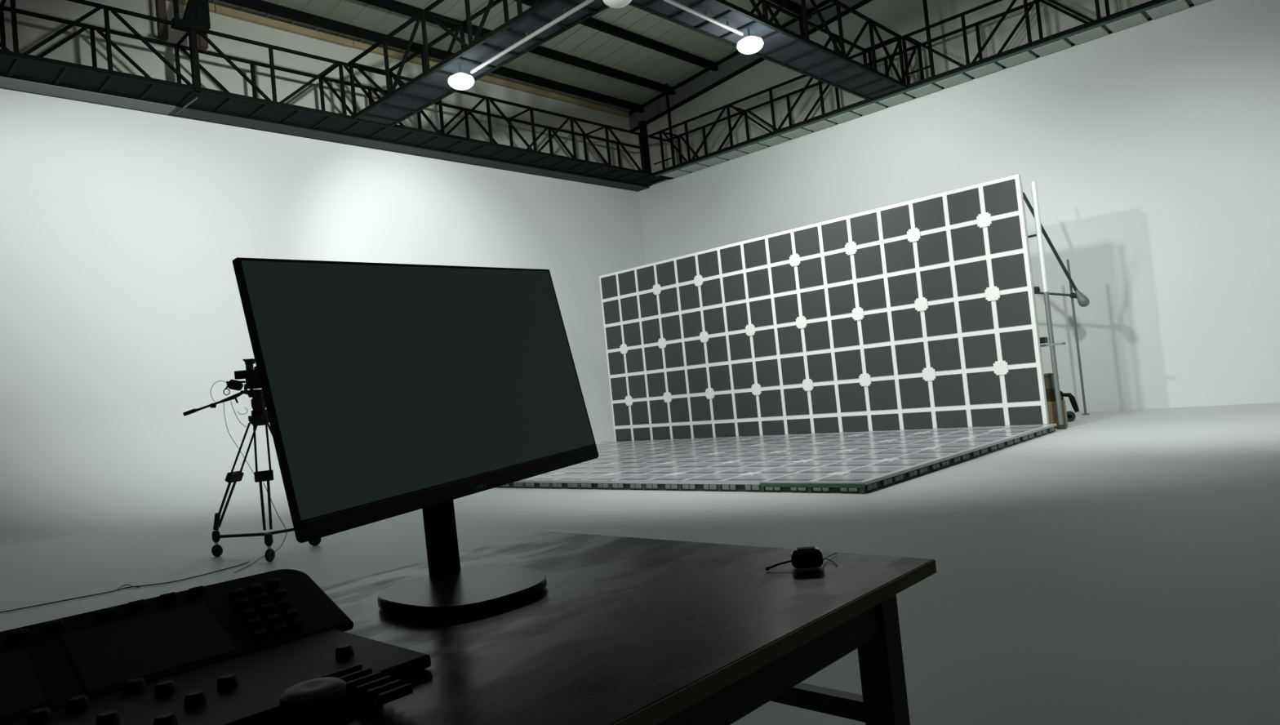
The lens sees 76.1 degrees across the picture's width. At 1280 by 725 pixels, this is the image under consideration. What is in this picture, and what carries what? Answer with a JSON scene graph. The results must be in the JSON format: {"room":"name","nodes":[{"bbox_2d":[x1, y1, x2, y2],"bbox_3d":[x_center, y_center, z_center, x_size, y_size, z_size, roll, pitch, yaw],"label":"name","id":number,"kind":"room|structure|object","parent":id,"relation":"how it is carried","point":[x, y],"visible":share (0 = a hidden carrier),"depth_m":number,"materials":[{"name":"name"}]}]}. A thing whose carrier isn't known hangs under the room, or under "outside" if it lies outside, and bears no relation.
{"room":"studio","nodes":[
{"label":"studio","id":0,"kind":"room"},
{"bbox_2d":[0,0,636,191],"bbox_3d":[-8.092,-1.777,11.351,0.100,7.950,24.200,-7,-3,43],"label":"roof truss","id":1,"kind":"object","parent":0,"point":[31,30],"depth_m":13.87,"materials":[{"name":"black metal"}]},
{"bbox_2d":[155,0,168,40],"bbox_3d":[-7.309,-5.297,12.491,0.120,0.720,0.110,-7,-3,43],"label":"column","id":2,"kind":"structure","parent":1,"relation":"attached to","point":[161,7],"depth_m":12.45,"materials":[{"name":"brown wood"}]},
{"bbox_2d":[197,33,208,49],"bbox_3d":[-6.918,-5.320,12.905,0.120,0.720,0.110,-7,-3,43],"label":"column","id":3,"kind":"structure","parent":1,"relation":"attached to","point":[202,43],"depth_m":12.86,"materials":[{"name":"brown metal"}]},
{"bbox_2d":[165,0,629,117],"bbox_3d":[-8.378,-5.573,11.434,0.086,0.107,23.624,-7,-3,43],"label":"beam","id":4,"kind":"structure","parent":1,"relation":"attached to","point":[216,9],"depth_m":14.85,"materials":[{"name":"black metal"}]},
{"bbox_2d":[0,88,645,546],"bbox_3d":[-7.255,-0.778,10.504,1.600,5.840,23.430,-7,-3,43],"label":"wall","id":5,"kind":"structure","parent":0,"point":[122,230],"depth_m":11.90,"materials":[{"name":"white paint"}]},
{"bbox_2d":[0,75,175,114],"bbox_3d":[-11.416,-3.443,7.239,0.360,0.020,13.200,-7,-3,43],"label":"trim","id":6,"kind":"structure","parent":5,"relation":"on","point":[6,82],"depth_m":11.22,"materials":[{"name":"grey metal"}]},
{"bbox_2d":[167,106,649,191],"bbox_3d":[-3.400,-3.923,15.769,0.360,0.020,10.230,-7,-3,43],"label":"catwalk","id":7,"kind":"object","parent":5,"relation":"on","point":[188,113],"depth_m":14.49,"materials":[{"name":"black metal"}]},
{"bbox_2d":[0,0,671,186],"bbox_3d":[-4.626,-4.707,13.972,1.024,1.710,14.400,-7,-3,43],"label":"truss","id":8,"kind":"object","parent":7,"relation":"on","point":[195,20],"visible":0.99,"depth_m":12.39,"materials":[{"name":"black metal"}]},
{"bbox_2d":[347,0,608,126],"bbox_3d":[0.586,-5.048,8.796,13.731,0.932,0.710,-7,-3,43],"label":"truss","id":9,"kind":"object","parent":8,"relation":"attached to","point":[431,86],"visible":0.95,"depth_m":11.68,"materials":[{"name":"black metal"}]},
{"bbox_2d":[448,64,474,89],"bbox_3d":[-2.517,-4.013,11.482,0.364,0.333,0.364,-7,-3,43],"label":"pendant lamp","id":10,"kind":"object","parent":9,"relation":"hanging from","point":[460,80],"visible":1,"depth_m":11.38,"materials":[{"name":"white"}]},
{"bbox_2d":[448,73,474,89],"bbox_3d":[-2.509,-3.931,11.479,0.364,0.169,0.364,-7,-3,43],"label":"diffuser","id":11,"kind":"object","parent":10,"relation":"attached to","point":[456,81],"depth_m":11.37,"materials":[{"name":"white plastic"}]},
{"bbox_2d":[470,0,594,73],"bbox_3d":[-1.474,-4.253,10.655,2.548,0.111,0.051,-8,-3,44],"label":"conduit pipe","id":12,"kind":"object","parent":9,"relation":"attached to","point":[585,2],"visible":1,"depth_m":10.55,"materials":[{"name":"white metal"}]},
{"bbox_2d":[602,0,631,8],"bbox_3d":[-0.266,-4.304,9.477,0.364,0.333,0.364,-7,-3,43],"label":"pendant lamp","id":13,"kind":"object","parent":9,"relation":"hanging from","point":[612,3],"visible":1,"depth_m":9.45,"materials":[{"name":"white ceramic"}]},
{"bbox_2d":[208,0,825,112],"bbox_3d":[-1.626,-7.501,5.021,19.400,1.951,24.300,-7,-3,43],"label":"ceiling","id":14,"kind":"structure","parent":0,"point":[580,41],"depth_m":16.34,"materials":[{"name":"grey metal"}]},
{"bbox_2d":[218,0,644,112],"bbox_3d":[-8.013,-5.648,11.196,0.090,0.151,23.800,-7,-3,43],"label":"ceiling beam","id":15,"kind":"structure","parent":14,"relation":"attached to","point":[261,6],"depth_m":14.89,"materials":[{"name":"black metal"}]},
{"bbox_2d":[356,0,675,95],"bbox_3d":[-7.286,-5.845,10.502,0.090,0.151,23.800,-7,-3,43],"label":"ceiling beam","id":16,"kind":"structure","parent":14,"relation":"attached to","point":[391,5],"depth_m":16.44,"materials":[{"name":"black metal"}]},
{"bbox_2d":[514,0,718,71],"bbox_3d":[-6.373,-6.091,9.630,0.090,0.151,23.800,-7,-3,43],"label":"ceiling beam","id":17,"kind":"structure","parent":14,"relation":"attached to","point":[591,22],"depth_m":16.46,"materials":[{"name":"black metal"}]},
{"bbox_2d":[768,0,811,19],"bbox_3d":[-4.647,-6.556,7.981,0.090,0.151,23.800,-7,-3,43],"label":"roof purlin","id":18,"kind":"structure","parent":14,"relation":"attached to","point":[789,5],"depth_m":16.08,"materials":[{"name":"black metal"}]},
{"bbox_2d":[0,402,1279,724],"bbox_3d":[-0.836,1.382,4.915,19.800,0.200,24.500,-7,-3,43],"label":"floor","id":19,"kind":"structure","parent":0,"point":[1120,566],"depth_m":4.95,"materials":[{"name":"paint"}]},
{"bbox_2d":[0,561,248,613],"bbox_3d":[-3.574,1.569,5.678,1.674,0.010,0.278,-4,-3,-40],"label":"cable","id":20,"kind":"object","parent":19,"relation":"on","point":[246,562],"visible":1,"depth_m":5.64,"materials":[{"name":"grey plastic"}]},
{"bbox_2d":[116,583,139,589],"bbox_3d":[-3.584,1.568,5.702,0.207,0.011,0.115,-7,-3,43],"label":"cable","id":21,"kind":"object","parent":19,"relation":"on","point":[128,584],"visible":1,"depth_m":5.70,"materials":[{"name":"grey plastic"}]},
{"bbox_2d":[233,483,287,573],"bbox_3d":[-2.989,1.246,6.265,0.171,0.579,0.712,-6,-2,7],"label":"cable","id":22,"kind":"object","parent":19,"relation":"on","point":[264,483],"visible":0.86,"depth_m":6.60,"materials":[{"name":"grey plastic"}]},
{"bbox_2d":[211,528,320,561],"bbox_3d":[-2.997,1.448,6.707,0.928,0.215,0.676,-7,-3,43],"label":"tripod dolly","id":23,"kind":"object","parent":19,"relation":"on","point":[216,550],"visible":0.74,"depth_m":6.70,"materials":[{"name":"black metal"}]},
{"bbox_2d":[182,389,273,530],"bbox_3d":[-3.223,0.791,6.645,0.811,1.126,0.632,-6,-2,10],"label":"camera tripod","id":24,"kind":"object","parent":23,"relation":"on","point":[259,416],"visible":0.82,"depth_m":6.59,"materials":[{"name":"black metal"}]},
{"bbox_2d":[230,400,245,426],"bbox_3d":[-3.243,0.417,6.601,0.108,0.226,0.006,-5,-2,-4],"label":"cable","id":25,"kind":"object","parent":24,"relation":"hanging from","point":[230,401],"visible":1,"depth_m":6.60,"materials":[{"name":"grey plastic"}]},
{"bbox_2d":[223,406,253,473],"bbox_3d":[-3.229,0.632,6.603,0.217,0.643,0.011,-5,-2,-6],"label":"cable","id":26,"kind":"object","parent":24,"relation":"hanging from","point":[224,406],"visible":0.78,"depth_m":6.60,"materials":[{"name":"grey plastic"}]},
{"bbox_2d":[222,358,261,395],"bbox_3d":[-3.095,0.105,6.710,0.463,0.279,0.418,-6,-2,19],"label":"video camera","id":27,"kind":"object","parent":24,"relation":"on","point":[252,382],"visible":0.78,"depth_m":6.57,"materials":[{"name":"black plastic"}]},
{"bbox_2d":[248,413,269,426],"bbox_3d":[-3.087,0.470,6.643,0.169,0.085,0.169,-7,-3,43],"label":"bowl","id":28,"kind":"object","parent":24,"relation":"on","point":[255,420],"depth_m":6.58,"materials":[{"name":"black metal"}]},
{"bbox_2d":[269,531,936,724],"bbox_3d":[-0.456,0.700,0.619,0.744,0.780,1.720,-7,-3,43],"label":"wooden desk","id":29,"kind":"object","parent":19,"relation":"on","point":[621,630],"visible":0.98,"depth_m":0.87,"materials":[{"name":"brown wood"}]},
{"bbox_2d":[0,568,431,724],"bbox_3d":[-0.570,0.281,0.563,0.397,0.070,0.857,-7,-3,43],"label":"control console","id":30,"kind":"object","parent":29,"relation":"on","point":[269,647],"visible":1,"depth_m":0.78,"materials":[{"name":"black plastic"}]},
{"bbox_2d":[232,257,598,617],"bbox_3d":[-0.228,0.073,1.106,0.212,0.457,0.544,-6,-2,24],"label":"computer monitor","id":31,"kind":"object","parent":29,"relation":"on","point":[389,390],"visible":1,"depth_m":1.04,"materials":[{"name":"grey plastic"}]},
{"bbox_2d":[764,546,837,570],"bbox_3d":[0.219,0.244,1.032,0.117,0.024,0.052,-5,-2,-27],"label":"webcam","id":32,"kind":"object","parent":29,"relation":"on","point":[802,557],"visible":1,"depth_m":1.01,"materials":[{"name":"black plastic"}]},
{"bbox_2d":[497,423,1057,493],"bbox_3d":[0.560,1.327,11.457,8.400,0.101,5.109,-7,-3,43],"label":"floor","id":33,"kind":"structure","parent":19,"relation":"on","point":[863,462],"depth_m":9.30,"materials":[{"name":"black tile"}]},
{"bbox_2d":[599,173,1049,441],"bbox_3d":[2.261,-0.407,13.318,7.920,3.352,0.149,-7,-3,43],"label":"wall","id":34,"kind":"structure","parent":19,"relation":"on","point":[918,313],"depth_m":12.44,"materials":[{"name":"plastic"}]},
{"bbox_2d":[1027,181,1066,429],"bbox_3d":[5.284,-0.745,10.787,0.450,3.258,0.179,-7,-3,43],"label":"support pole","id":35,"kind":"object","parent":19,"relation":"on","point":[1051,344],"visible":0.8,"depth_m":10.68,"materials":[{"name":"grey metal"}]},
{"bbox_2d":[1040,342,1065,346],"bbox_3d":[5.367,-0.229,10.759,0.390,0.030,0.150,-7,-3,43],"label":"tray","id":36,"kind":"object","parent":35,"relation":"on","point":[1051,344],"depth_m":10.66,"materials":[{"name":"grey metal"}]},
{"bbox_2d":[1022,192,1089,414],"bbox_3d":[6.238,-0.856,12.364,0.802,3.404,1.070,-7,-3,43],"label":"boom stand","id":37,"kind":"object","parent":19,"relation":"on","point":[1082,300],"visible":0.98,"depth_m":12.52,"materials":[{"name":"grey metal"}]},
{"bbox_2d":[1047,400,1068,428],"bbox_3d":[5.475,0.693,10.928,0.420,0.370,0.172,-7,-3,43],"label":"crate","id":38,"kind":"object","parent":19,"relation":"on","point":[1051,406],"visible":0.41,"depth_m":10.82,"materials":[{"name":"brown"}]},
{"bbox_2d":[1045,388,1055,401],"bbox_3d":[5.418,0.441,10.964,0.295,0.164,0.136,-7,-3,43],"label":"case","id":39,"kind":"object","parent":38,"relation":"on","point":[1051,395],"visible":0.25,"depth_m":10.85,"materials":[{"name":"brown"}]},
{"bbox_2d":[1044,373,1054,389],"bbox_3d":[5.400,0.257,10.972,0.275,0.204,0.134,-7,-3,43],"label":"case","id":40,"kind":"object","parent":39,"relation":"on","point":[1048,377],"visible":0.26,"depth_m":10.86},
{"bbox_2d":[1060,391,1079,421],"bbox_3d":[6.105,0.617,11.646,0.278,0.448,0.138,-7,-3,43],"label":"cart","id":41,"kind":"object","parent":19,"relation":"on","point":[1071,416],"visible":0.79,"depth_m":11.58,"materials":[{"name":"black plastic"}]},
{"bbox_2d":[632,0,1151,185],"bbox_3d":[7.042,-4.063,13.549,19.200,9.712,0.100,-7,-3,43],"label":"wall","id":42,"kind":"structure","parent":0,"point":[903,17],"depth_m":15.87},
{"bbox_2d":[628,0,872,131],"bbox_3d":[6.487,-7.708,13.687,18.900,2.304,0.160,-7,-3,43],"label":"rafter","id":43,"kind":"object","parent":42,"relation":"attached to","point":[737,62],"visible":0.53,"depth_m":18.25,"materials":[{"name":"grey paint"}]},
{"bbox_2d":[636,0,1279,412],"bbox_3d":[6.958,-2.095,13.231,18.660,5.890,0.100,-7,-3,43],"label":"wall","id":44,"kind":"structure","parent":0,"point":[1151,148],"depth_m":12.71,"materials":[{"name":"white paint"}]},
{"bbox_2d":[639,120,652,186],"bbox_3d":[0.154,-4.815,19.623,0.130,1.975,0.120,-7,-3,43],"label":"column","id":45,"kind":"structure","parent":44,"relation":"attached to","point":[642,124],"depth_m":19.59,"materials":[{"name":"black metal"}]},
{"bbox_2d":[648,0,1210,179],"bbox_3d":[6.616,-6.436,12.800,17.300,2.821,0.670,-7,-3,43],"label":"truss","id":46,"kind":"object","parent":44,"relation":"on","point":[1151,10],"visible":0.98,"depth_m":14.28,"materials":[{"name":"black metal"}]},
{"bbox_2d":[628,0,906,100],"bbox_3d":[2.167,-5.082,12.181,0.720,0.932,6.380,-7,-3,43],"label":"truss","id":47,"kind":"object","parent":46,"relation":"attached to","point":[783,46],"visible":0.96,"depth_m":12.36,"materials":[{"name":"black metal"}]},
{"bbox_2d":[663,0,743,35],"bbox_3d":[0.845,-4.483,10.550,0.051,0.111,1.632,-7,-3,42],"label":"conduit pipe","id":48,"kind":"object","parent":47,"relation":"attached to","point":[675,3],"visible":1,"depth_m":10.52,"materials":[{"name":"grey metal"}]},
{"bbox_2d":[737,27,763,53],"bbox_3d":[1.502,-4.415,11.204,0.364,0.333,0.364,-7,-3,43],"label":"pendant lamp","id":49,"kind":"object","parent":47,"relation":"hanging from","point":[750,44],"visible":1,"depth_m":11.10,"materials":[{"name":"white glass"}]},
{"bbox_2d":[737,36,763,53],"bbox_3d":[1.510,-4.333,11.201,0.364,0.169,0.364,-7,-3,43],"label":"diffuser","id":50,"kind":"object","parent":49,"relation":"attached to","point":[748,45],"depth_m":11.09,"materials":[{"name":"white plastic"}]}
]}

